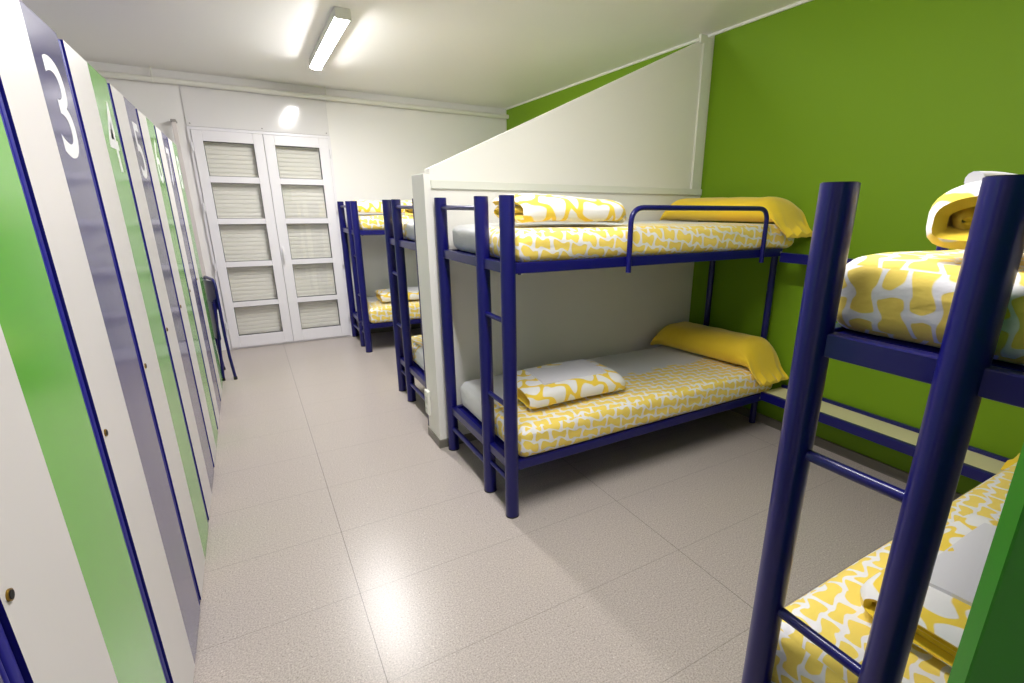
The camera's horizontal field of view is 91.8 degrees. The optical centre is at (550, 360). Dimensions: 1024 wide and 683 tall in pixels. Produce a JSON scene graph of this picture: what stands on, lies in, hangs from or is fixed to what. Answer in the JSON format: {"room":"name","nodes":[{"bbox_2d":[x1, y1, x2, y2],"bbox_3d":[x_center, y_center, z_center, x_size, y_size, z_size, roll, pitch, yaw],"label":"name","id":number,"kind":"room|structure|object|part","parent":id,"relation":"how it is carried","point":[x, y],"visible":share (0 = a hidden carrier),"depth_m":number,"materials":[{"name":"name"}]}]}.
{"room":"dormitory","nodes":[
{"label":"dormitory","id":0,"kind":"room"},
{"bbox_2d":[85,60,505,349],"bbox_3d":[-2.686,-1.758,6.218,4.715,2.956,0.150,-10,20,-29],"label":"wall","id":1,"kind":"structure","parent":0,"point":[377,151],"depth_m":6.16,"materials":[{"name":"white paint"}]},
{"bbox_2d":[170,119,206,279],"bbox_3d":[-3.871,-1.595,5.344,0.048,1.825,0.152,-10,20,-29],"label":"shutter crank","id":2,"kind":"object","parent":1,"relation":"attached to","point":[173,121],"visible":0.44,"depth_m":5.26,"materials":[{"name":"grey metal"}]},
{"bbox_2d":[179,85,329,135],"bbox_3d":[-3.215,-2.760,5.469,1.391,0.418,0.022,-10,20,-29],"label":"wall panel","id":3,"kind":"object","parent":1,"relation":"attached to","point":[202,107],"depth_m":5.43,"materials":[{"name":"white paint"}]},
{"bbox_2d":[186,126,351,349],"bbox_3d":[-3.220,-1.400,5.881,1.397,2.464,0.178,-10,20,-29],"label":"door","id":4,"kind":"structure","parent":1,"relation":"in","point":[268,200],"depth_m":5.86,"materials":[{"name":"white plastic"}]},
{"bbox_3d":[-3.166,-1.267,5.883,0.030,0.170,0.056,-10,20,-29],"label":"handle","id":5,"kind":"part","parent":4,"relation":"part of","materials":[{"name":"white plastic"}]},
{"bbox_2d":[358,323,420,334],"bbox_3d":[-1.630,-0.532,7.162,2.299,0.070,0.016,-10,20,-29],"label":"baseboard","id":6,"kind":"structure","parent":1,"relation":"attached to","point":[413,326],"depth_m":6.80,"materials":[{"name":"grey"}]},
{"bbox_2d":[21,0,801,108],"bbox_3d":[-0.723,-2.241,2.647,5.015,0.100,7.768,-10,20,-29],"label":"ceiling","id":7,"kind":"structure","parent":0,"point":[504,54],"depth_m":3.99,"materials":[{"name":"white paint"}]},
{"bbox_2d":[96,66,508,118],"bbox_3d":[-2.605,-3.064,5.689,4.715,0.146,0.070,-10,20,-29],"label":"pipe","id":8,"kind":"object","parent":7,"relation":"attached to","point":[108,74],"visible":0.96,"depth_m":5.48,"materials":[{"name":"white"}]},
{"bbox_2d":[309,6,350,69],"bbox_3d":[-1.825,-2.587,4.047,0.106,0.079,1.546,-10,20,-29],"label":"ceiling lamp","id":9,"kind":"object","parent":7,"relation":"attached to","point":[339,18],"visible":1,"depth_m":3.79,"materials":[{"name":"white plastic"}]},
{"bbox_2d":[193,328,905,682],"bbox_3d":[-0.807,0.647,3.651,5.015,0.100,8.018,-10,20,-29],"label":"floor","id":10,"kind":"structure","parent":0,"point":[345,545],"depth_m":2.56,"materials":[{"name":"tile"}]},
{"bbox_2d":[0,660,9,682],"bbox_3d":[-0.847,0.505,0.320,0.505,2.134,0.664,-10,20,-29],"label":"locker","id":11,"kind":"object","parent":10,"relation":"on","point":[3,676],"visible":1,"depth_m":0.72,"materials":[{"name":"blue metal"}]},
{"bbox_2d":[0,109,166,682],"bbox_3d":[-1.188,0.335,0.866,0.505,2.134,0.664,-10,20,-29],"label":"locker","id":12,"kind":"object","parent":10,"relation":"on","point":[73,610],"visible":1,"depth_m":0.98,"materials":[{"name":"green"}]},
{"bbox_2d":[0,0,199,682],"bbox_3d":[-1.530,0.164,1.411,0.505,2.134,0.664,-10,20,-29],"label":"locker","id":13,"kind":"object","parent":10,"relation":"on","point":[37,106],"visible":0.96,"depth_m":1.40,"materials":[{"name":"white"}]},
{"bbox_2d":[58,39,208,604],"bbox_3d":[-1.871,-0.007,1.956,0.505,2.134,0.664,-10,20,-29],"label":"locker","id":14,"kind":"object","parent":10,"relation":"on","point":[89,89],"visible":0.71,"depth_m":1.97,"materials":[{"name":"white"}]},
{"bbox_2d":[107,83,213,520],"bbox_3d":[-2.212,-0.177,2.501,0.505,2.134,0.664,-10,20,-29],"label":"locker","id":15,"kind":"object","parent":10,"relation":"on","point":[125,115],"visible":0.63,"depth_m":2.53,"materials":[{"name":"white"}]},
{"bbox_2d":[135,109,217,467],"bbox_3d":[-2.553,-0.348,3.047,0.505,2.134,0.664,-10,20,-29],"label":"locker","id":16,"kind":"object","parent":10,"relation":"on","point":[146,127],"visible":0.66,"depth_m":3.09,"materials":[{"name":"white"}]},
{"bbox_2d":[154,125,220,429],"bbox_3d":[-2.895,-0.519,3.592,0.505,2.134,0.664,-10,20,-29],"label":"locker","id":17,"kind":"object","parent":10,"relation":"on","point":[161,138],"visible":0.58,"depth_m":3.64,"materials":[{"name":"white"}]},
{"bbox_2d":[167,137,222,401],"bbox_3d":[-3.233,-0.688,4.132,0.505,2.134,0.652,-10,20,-29],"label":"locker","id":18,"kind":"object","parent":10,"relation":"on","point":[172,147],"visible":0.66,"depth_m":4.19,"materials":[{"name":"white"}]},
{"bbox_2d":[203,276,237,380],"bbox_3d":[-3.299,-0.319,4.869,0.453,0.994,0.128,16,23,42],"label":"chair","id":19,"kind":"object","parent":10,"relation":"on","point":[211,290],"visible":0.78,"depth_m":4.73,"materials":[{"name":"blue metal"}]},
{"bbox_3d":[-3.294,-0.643,4.772,0.370,0.270,0.042,16,23,42],"label":"backrest","id":20,"kind":"part","parent":19,"relation":"part of","materials":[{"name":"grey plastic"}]},
{"bbox_3d":[-3.308,-0.405,4.832,0.360,0.380,0.022,16,23,42],"label":"seat","id":21,"kind":"part","parent":19,"relation":"part of","materials":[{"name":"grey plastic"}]},
{"bbox_3d":[-3.278,-0.540,4.822,0.428,0.544,0.028,16,23,42],"label":"frame","id":22,"kind":"part","parent":19,"relation":"part of","materials":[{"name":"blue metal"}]},
{"bbox_3d":[-3.173,-0.370,4.706,0.020,0.350,0.020,16,23,42],"label":"seat rail","id":23,"kind":"part","parent":19,"relation":"part of","materials":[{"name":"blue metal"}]},
{"bbox_3d":[-3.192,-0.192,4.769,0.027,0.790,0.080,16,23,42],"label":"leg","id":24,"kind":"part","parent":19,"relation":"part of","materials":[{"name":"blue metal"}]},
{"bbox_3d":[-3.420,-0.120,5.108,0.029,0.449,0.049,6,18,17],"label":"leg","id":25,"kind":"part","parent":19,"relation":"part of","materials":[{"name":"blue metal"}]},
{"bbox_3d":[-3.128,-0.035,4.837,0.049,0.449,0.029,-6,18,-19],"label":"leg","id":26,"kind":"part","parent":19,"relation":"part of","materials":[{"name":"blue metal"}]},
{"bbox_2d":[337,201,420,352],"bbox_3d":[-1.400,-1.183,6.510,2.304,1.703,0.946,-10,20,-29],"label":"bunk bed","id":27,"kind":"object","parent":10,"relation":"on","point":[361,315],"visible":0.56,"depth_m":5.80,"materials":[{"name":"blue metal"}]},
{"bbox_3d":[-2.580,-1.133,6.318,0.074,1.697,0.074,-10,20,-29],"label":"post","id":28,"kind":"part","parent":27,"relation":"part of","materials":[{"name":"blue metal"}]},
{"bbox_3d":[-2.293,-0.990,5.859,0.074,1.697,0.074,-10,20,-29],"label":"post","id":29,"kind":"part","parent":27,"relation":"part of","materials":[{"name":"blue metal"}]},
{"bbox_3d":[-2.139,-0.913,5.613,0.074,1.697,0.074,-10,20,-29],"label":"post","id":30,"kind":"part","parent":27,"relation":"part of","materials":[{"name":"blue metal"}]},
{"bbox_3d":[-1.388,-1.675,6.351,2.260,0.052,0.866,-10,20,-29],"label":"bed frame","id":31,"kind":"part","parent":27,"relation":"part of","materials":[{"name":"blue metal"}]},
{"bbox_2d":[358,214,412,229],"bbox_3d":[-1.374,-1.774,6.319,2.176,0.169,0.861,-10,20,-29],"label":"mattress","id":32,"kind":"object","parent":27,"relation":"on","point":[366,221],"visible":0.16,"depth_m":5.52,"materials":[{"name":"yellow fabric"}]},
{"bbox_2d":[353,199,411,212],"bbox_3d":[-1.944,-1.821,5.865,0.719,0.155,0.446,-10,20,-29],"label":"folded blanket","id":33,"kind":"object","parent":32,"relation":"on","point":[367,206],"visible":0.53,"depth_m":5.61,"materials":[{"name":"yellow fabric"}]},
{"bbox_3d":[-1.395,-0.660,6.664,2.260,0.052,0.866,-10,20,-29],"label":"bed frame","id":34,"kind":"part","parent":27,"relation":"part of","materials":[{"name":"blue metal"}]},
{"bbox_2d":[367,296,420,323],"bbox_3d":[-1.382,-0.775,6.628,2.181,0.200,0.865,-10,20,-29],"label":"mattress","id":35,"kind":"object","parent":27,"relation":"on","point":[379,311],"visible":0.16,"depth_m":5.88,"materials":[{"name":"yellow fabric"}]},
{"bbox_2d":[375,287,418,301],"bbox_3d":[-1.815,-0.842,6.255,0.711,0.124,0.416,-10,20,-29],"label":"folded blanket","id":36,"kind":"object","parent":35,"relation":"on","point":[383,295],"visible":0.37,"depth_m":6.11,"materials":[{"name":"yellow fabric"}]},
{"bbox_2d":[382,198,428,425],"bbox_3d":[-0.197,-0.582,4.588,2.304,1.703,0.971,-10,20,-29],"label":"bunk bed","id":37,"kind":"object","parent":10,"relation":"on","point":[407,369],"visible":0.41,"depth_m":4.18,"materials":[{"name":"blue metal"}]},
{"bbox_3d":[-1.378,-0.532,4.398,0.074,1.697,0.074,-10,20,-29],"label":"post","id":38,"kind":"part","parent":37,"relation":"part of","materials":[{"name":"blue metal"}]},
{"bbox_3d":[-0.195,-1.078,4.445,2.260,0.052,0.891,-10,20,-29],"label":"bed frame","id":39,"kind":"part","parent":37,"relation":"part of","materials":[{"name":"blue metal"}]},
{"bbox_3d":[-1.224,-0.455,4.152,0.074,1.697,0.074,-10,20,-29],"label":"post","id":40,"kind":"part","parent":37,"relation":"part of","materials":[{"name":"blue metal"}]},
{"bbox_3d":[-1.069,-1.138,3.678,0.027,0.027,0.526,-10,20,-29],"label":"rail","id":41,"kind":"part","parent":37,"relation":"part of","materials":[{"name":"blue metal"}]},
{"bbox_2d":[402,219,414,240],"bbox_3d":[-0.190,-1.183,4.426,2.181,0.171,0.889,-10,20,-29],"label":"mattress","id":42,"kind":"object","parent":37,"relation":"on","point":[408,224],"visible":0.02,"depth_m":3.89,"materials":[{"name":"white fabric"}]},
{"bbox_2d":[405,203,412,216],"bbox_3d":[-0.802,-1.248,4.080,0.713,0.135,0.436,-10,20,-29],"label":"folded blanket","id":43,"kind":"object","parent":42,"relation":"on","point":[409,212],"visible":0.05,"depth_m":4.01,"materials":[{"name":"yellow fabric"}]},
{"bbox_3d":[-0.202,-0.064,4.758,2.260,0.052,0.891,-10,20,-29],"label":"bed frame","id":44,"kind":"part","parent":37,"relation":"part of","materials":[{"name":"blue metal"}]},
{"bbox_2d":[411,335,423,369],"bbox_3d":[-0.197,-0.182,4.734,2.176,0.200,0.884,-10,20,-29],"label":"mattress","id":45,"kind":"object","parent":37,"relation":"on","point":[417,348],"visible":0.02,"depth_m":4.25,"materials":[{"name":"white fabric"}]},
{"bbox_3d":[-1.079,0.277,4.115,0.033,0.033,0.526,-10,20,-29],"label":"rail","id":46,"kind":"part","parent":37,"relation":"part of","materials":[{"name":"blue metal"}]},
{"bbox_3d":[-0.924,-0.305,3.672,0.074,1.697,0.074,-10,20,-29],"label":"post","id":47,"kind":"part","parent":37,"relation":"part of","materials":[{"name":"blue metal"}]},
{"bbox_2d":[434,195,782,518],"bbox_3d":[0.517,-0.225,3.447,2.304,1.703,1.011,-10,20,-29],"label":"bunk bed","id":48,"kind":"object","parent":10,"relation":"on","point":[506,451],"visible":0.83,"depth_m":2.79,"materials":[{"name":"blue metal"}]},
{"bbox_3d":[-0.680,-0.183,3.283,0.074,1.697,0.074,-10,20,-29],"label":"post","id":49,"kind":"part","parent":48,"relation":"part of","materials":[{"name":"blue metal"}]},
{"bbox_3d":[-0.514,-0.860,2.792,0.027,0.027,0.568,-10,20,-29],"label":"rail","id":50,"kind":"part","parent":48,"relation":"part of","materials":[{"name":"blue metal"}]},
{"bbox_3d":[-0.524,0.554,3.228,0.033,0.033,0.568,-10,20,-29],"label":"rail","id":51,"kind":"part","parent":48,"relation":"part of","materials":[{"name":"blue metal"}]},
{"bbox_3d":[-0.358,-0.022,2.769,0.074,1.697,0.074,-10,20,-29],"label":"post","id":52,"kind":"part","parent":48,"relation":"part of","materials":[{"name":"blue metal"}]},
{"bbox_3d":[-0.205,0.054,2.525,0.074,1.697,0.074,-10,20,-29],"label":"post","id":53,"kind":"part","parent":48,"relation":"part of","materials":[{"name":"blue metal"}]},
{"bbox_3d":[0.521,0.298,3.602,2.260,0.052,0.931,-10,20,-29],"label":"bed frame","id":54,"kind":"part","parent":48,"relation":"part of","materials":[{"name":"blue metal"}]},
{"bbox_3d":[0.528,-0.717,3.289,2.260,0.052,0.931,-10,20,-29],"label":"bed frame","id":55,"kind":"part","parent":48,"relation":"part of","materials":[{"name":"blue metal"}]},
{"bbox_2d":[460,346,771,456],"bbox_3d":[0.535,0.184,3.565,2.178,0.200,0.926,-10,20,-29],"label":"mattress","id":56,"kind":"object","parent":48,"relation":"on","point":[663,382],"visible":0.71,"depth_m":3.20,"materials":[{"name":"yellow fabric"}]},
{"bbox_2d":[517,359,625,408],"bbox_3d":[0.101,0.130,3.121,0.726,0.146,0.406,-10,20,-29],"label":"folded blanket","id":57,"kind":"object","parent":56,"relation":"on","point":[549,384],"visible":0.94,"depth_m":2.98,"materials":[{"name":"yellow fabric"}]},
{"bbox_2d":[650,321,788,385],"bbox_3d":[1.321,-0.092,3.934,0.371,0.310,1.046,-13,22,-38],"label":"pillow","id":58,"kind":"object","parent":56,"relation":"on","point":[755,353],"visible":1,"depth_m":3.71,"materials":[{"name":"yellow fabric"}]},
{"bbox_2d":[452,221,793,261],"bbox_3d":[0.542,-0.816,3.257,2.178,0.169,0.926,-10,20,-29],"label":"mattress","id":59,"kind":"object","parent":48,"relation":"on","point":[533,241],"visible":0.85,"depth_m":2.79,"materials":[{"name":"yellow fabric"}]},
{"bbox_2d":[493,194,626,222],"bbox_3d":[0.063,-0.831,2.714,0.682,0.148,0.416,-10,20,-29],"label":"folded blanket","id":60,"kind":"object","parent":59,"relation":"on","point":[528,207],"visible":0.94,"depth_m":2.52,"materials":[{"name":"yellow fabric"}]},
{"bbox_2d":[659,197,811,237],"bbox_3d":[1.361,-1.063,3.651,0.379,0.267,1.077,-15,23,-40],"label":"pillow","id":61,"kind":"object","parent":59,"relation":"on","point":[790,220],"visible":0.87,"depth_m":3.42,"materials":[{"name":"yellow fabric"}]},
{"bbox_3d":[0.912,-0.732,2.937,1.152,0.354,0.029,-10,20,-29],"label":"guard rail","id":62,"kind":"part","parent":48,"relation":"part of","materials":[{"name":"blue metal"}]},
{"bbox_3d":[1.347,-0.311,4.267,0.047,1.394,0.047,-10,20,-29],"label":"head post","id":63,"kind":"part","parent":48,"relation":"part of","materials":[{"name":"blue metal"}]},
{"bbox_3d":[1.639,-0.164,3.800,0.047,1.394,0.047,-10,20,-29],"label":"head post","id":64,"kind":"part","parent":48,"relation":"part of","materials":[{"name":"blue metal"}]},
{"bbox_2d":[741,174,1023,682],"bbox_3d":[1.771,0.402,1.443,2.304,1.703,0.986,-10,20,-29],"label":"bunk bed","id":65,"kind":"object","parent":10,"relation":"on","point":[963,371],"visible":0.6,"depth_m":0.99,"materials":[{"name":"blue metal"}]},
{"bbox_3d":[0.587,0.450,1.259,0.074,1.697,0.074,-10,20,-29],"label":"post","id":66,"kind":"part","parent":65,"relation":"part of","materials":[{"name":"blue metal"}]},
{"bbox_2d":[771,462,1016,682],"bbox_3d":[1.764,0.786,1.598,2.174,0.226,0.927,-10,20,-29],"label":"mattress","id":67,"kind":"object","parent":65,"relation":"on","point":[833,609],"visible":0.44,"depth_m":1.39,"materials":[{"name":"yellow fabric"}]},
{"bbox_2d":[860,514,997,667],"bbox_3d":[1.286,0.649,1.395,0.758,0.130,0.441,-10,20,-29],"label":"folded blanket","id":68,"kind":"object","parent":67,"relation":"on","point":[966,542],"visible":0.43,"depth_m":1.35,"materials":[{"name":"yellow fabric"}]},
{"bbox_2d":[1001,453,1019,469],"bbox_3d":[2.563,0.506,2.020,0.336,0.275,0.991,-10,20,-29],"label":"pillow","id":69,"kind":"object","parent":67,"relation":"on","point":[1010,462],"visible":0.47,"depth_m":2.38,"materials":[{"name":"yellow fabric"}]},
{"bbox_3d":[1.773,-0.094,1.300,2.260,0.052,0.906,-10,20,-29],"label":"bed frame","id":70,"kind":"part","parent":65,"relation":"part of","materials":[{"name":"blue metal"}]},
{"bbox_2d":[836,249,1023,364],"bbox_3d":[1.778,-0.199,1.281,2.179,0.173,0.902,-10,20,-29],"label":"mattress","id":71,"kind":"object","parent":65,"relation":"on","point":[905,296],"visible":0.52,"depth_m":0.99,"materials":[{"name":"yellow fabric"}]},
{"bbox_2d":[926,171,1023,252],"bbox_3d":[1.171,-0.297,1.000,0.828,0.149,0.408,-10,20,-29],"label":"folded blanket","id":72,"kind":"object","parent":71,"relation":"on","point":[950,216],"visible":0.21,"depth_m":0.93,"materials":[{"name":"yellow fabric"}]},
{"bbox_3d":[0.728,0.520,1.034,0.074,1.697,0.074,-10,20,-29],"label":"post","id":73,"kind":"part","parent":65,"relation":"part of","materials":[{"name":"blue metal"}]},
{"bbox_3d":[1.574,-0.337,1.672,1.144,0.354,0.029,-10,20,-29],"label":"guard rail","id":74,"kind":"part","parent":65,"relation":"part of","materials":[{"name":"blue metal"}]},
{"bbox_2d":[947,443,1023,682],"bbox_3d":[0.825,0.525,0.422,0.800,2.042,0.099,8,19,23],"label":"door","id":75,"kind":"structure","parent":10,"relation":"on","point":[991,646],"depth_m":0.53,"materials":[{"name":"green"}]},
{"bbox_2d":[424,35,714,438],"bbox_3d":[0.205,-0.988,3.807,2.345,2.945,0.245,-10,20,-29],"label":"wall","id":76,"kind":"structure","parent":0,"point":[562,316],"depth_m":3.69,"materials":[{"name":"white paint"}]},
{"bbox_2d":[424,389,431,415],"bbox_3d":[-0.896,0.308,3.618,0.025,0.185,0.080,-10,20,-29],"label":"box","id":77,"kind":"object","parent":76,"relation":"attached to","point":[426,392],"visible":1,"depth_m":3.59,"materials":[{"name":"white plastic"}]},
{"bbox_2d":[412,173,445,439],"bbox_3d":[-0.822,-0.287,3.382,0.042,1.842,0.251,-10,20,-29],"label":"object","id":78,"kind":"structure","parent":76,"relation":"attached to","point":[421,187],"depth_m":3.29,"materials":[{"name":"white paint"}]},
{"bbox_2d":[428,427,477,448],"bbox_3d":[0.168,0.395,4.214,2.381,0.062,0.269,-10,20,-29],"label":"baseboard","id":79,"kind":"structure","parent":76,"relation":"attached to","point":[443,443],"depth_m":3.60,"materials":[{"name":"grey"}]},
{"bbox_2d":[430,180,701,194],"bbox_3d":[0.273,-1.249,3.609,2.342,0.050,0.017,-10,20,-29],"label":"trim","id":80,"kind":"structure","parent":76,"relation":"attached to","point":[435,184],"depth_m":3.46,"materials":[{"name":"white"}]},
{"bbox_2d":[690,37,712,188],"bbox_3d":[1.217,-1.961,3.980,0.095,1.104,0.017,-10,20,-29],"label":"trim","id":81,"kind":"structure","parent":76,"relation":"attached to","point":[706,48],"depth_m":3.96,"materials":[{"name":"white"}]},
{"bbox_2d":[699,34,707,43],"bbox_3d":[1.177,-2.464,3.798,0.075,0.060,0.022,-10,20,-29],"label":"trim","id":82,"kind":"structure","parent":76,"relation":"attached to","point":[703,38],"depth_m":3.79,"materials":[{"name":"white"}]},
{"bbox_2d":[506,0,1023,494],"bbox_3d":[1.317,-1.155,4.355,0.150,2.956,7.618,-10,20,-29],"label":"wall","id":83,"kind":"structure","parent":0,"point":[903,100],"depth_m":3.10,"materials":[{"name":"green paint"}]},
{"bbox_2d":[505,0,812,130],"bbox_3d":[1.286,-1.162,4.242,0.012,2.876,7.468,-10,20,-29],"label":"trim","id":84,"kind":"structure","parent":83,"relation":"attached to","point":[802,1],"depth_m":4.20,"materials":[{"name":"white"}]},
{"bbox_2d":[779,253,853,264],"bbox_3d":[2.048,-0.528,2.819,0.262,0.062,1.470,-10,20,-29],"label":"wall shelf","id":85,"kind":"object","parent":83,"relation":"attached to","point":[784,257],"visible":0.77,"depth_m":3.26,"materials":[{"name":"blue metal"}]},
{"bbox_2d":[730,406,962,500],"bbox_3d":[1.274,0.255,4.678,0.016,0.070,7.468,-10,20,-29],"label":"baseboard","id":86,"kind":"structure","parent":83,"relation":"attached to","point":[871,463],"depth_m":3.41,"materials":[{"name":"grey"}]},
{"bbox_2d":[760,384,1009,482],"bbox_3d":[2.041,0.425,3.113,0.262,0.078,1.470,-10,20,-29],"label":"wall shelf","id":87,"kind":"object","parent":83,"relation":"attached to","point":[980,465],"visible":0.67,"depth_m":3.04,"materials":[{"name":"beige wood"}]}
]}

